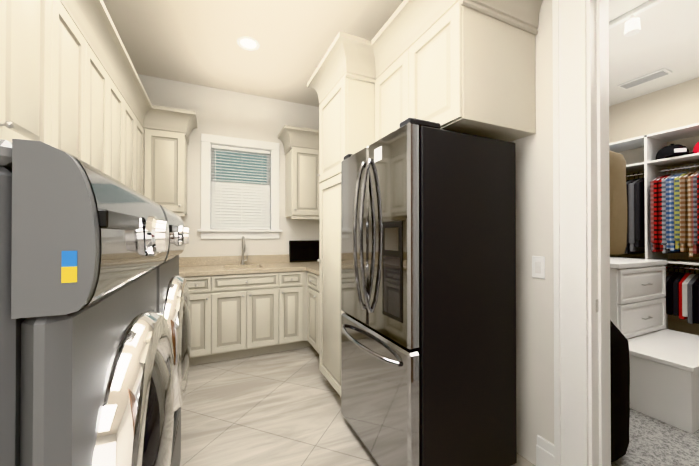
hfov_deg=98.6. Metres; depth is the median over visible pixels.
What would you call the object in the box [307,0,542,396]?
cabinetry
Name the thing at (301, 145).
upper cabinet
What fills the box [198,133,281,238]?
window
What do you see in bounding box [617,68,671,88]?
ceiling vent
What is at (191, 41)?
ceiling
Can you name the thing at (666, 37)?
ceiling
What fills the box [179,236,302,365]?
base cabinet
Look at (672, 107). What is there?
wall
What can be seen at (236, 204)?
window blinds
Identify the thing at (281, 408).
floor
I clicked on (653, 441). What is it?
floor
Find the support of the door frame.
attached to the wall at (534, 315)
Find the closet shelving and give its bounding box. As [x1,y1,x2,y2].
[609,123,698,328]
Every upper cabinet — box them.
[0,0,196,215]
[278,125,320,218]
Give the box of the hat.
[656,142,698,159]
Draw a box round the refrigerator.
[341,117,516,465]
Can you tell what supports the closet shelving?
on the floor at (653, 441)
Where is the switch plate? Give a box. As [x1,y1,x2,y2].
[532,256,544,278]
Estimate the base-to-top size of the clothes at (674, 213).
1.395 m
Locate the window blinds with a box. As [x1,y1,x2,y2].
[211,144,270,229]
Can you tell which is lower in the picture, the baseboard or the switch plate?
the baseboard
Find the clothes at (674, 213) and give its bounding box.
[624,164,698,323]
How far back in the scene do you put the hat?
2.67 m
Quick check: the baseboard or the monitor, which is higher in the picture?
the monitor
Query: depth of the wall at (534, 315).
1.64 m
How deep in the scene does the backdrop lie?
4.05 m
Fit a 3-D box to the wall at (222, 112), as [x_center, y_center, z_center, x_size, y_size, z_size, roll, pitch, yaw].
[-1.252,-0.202,3.730,2.730,2.980,0.150,0,0,-24]
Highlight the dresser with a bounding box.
[610,257,698,433]
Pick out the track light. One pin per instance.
(632, 26)
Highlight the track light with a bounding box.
[609,0,663,36]
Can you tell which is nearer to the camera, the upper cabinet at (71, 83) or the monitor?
the upper cabinet at (71, 83)
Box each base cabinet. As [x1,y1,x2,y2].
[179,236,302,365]
[303,261,318,353]
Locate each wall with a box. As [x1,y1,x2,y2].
[138,74,318,256]
[510,0,553,465]
[609,77,698,335]
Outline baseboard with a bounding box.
[536,435,553,459]
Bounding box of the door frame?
[552,0,610,465]
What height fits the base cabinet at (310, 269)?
1.014 m
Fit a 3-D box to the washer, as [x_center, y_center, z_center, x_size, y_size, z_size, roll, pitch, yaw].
[-0.959,0.581,0.863,0.855,1.380,1.389,0,0,-24]
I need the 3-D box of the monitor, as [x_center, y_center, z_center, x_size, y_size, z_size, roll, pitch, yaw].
[-0.556,0.235,3.924,0.460,0.275,0.049,0,0,-24]
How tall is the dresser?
1.034 m
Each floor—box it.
[180,346,534,465]
[611,408,698,465]
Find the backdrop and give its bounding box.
[214,151,266,183]
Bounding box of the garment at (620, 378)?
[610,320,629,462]
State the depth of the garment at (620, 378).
1.61 m
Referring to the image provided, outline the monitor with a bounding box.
[289,240,318,261]
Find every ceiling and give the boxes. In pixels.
[103,0,403,106]
[609,0,698,105]
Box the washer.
[0,139,191,465]
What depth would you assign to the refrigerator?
1.49 m

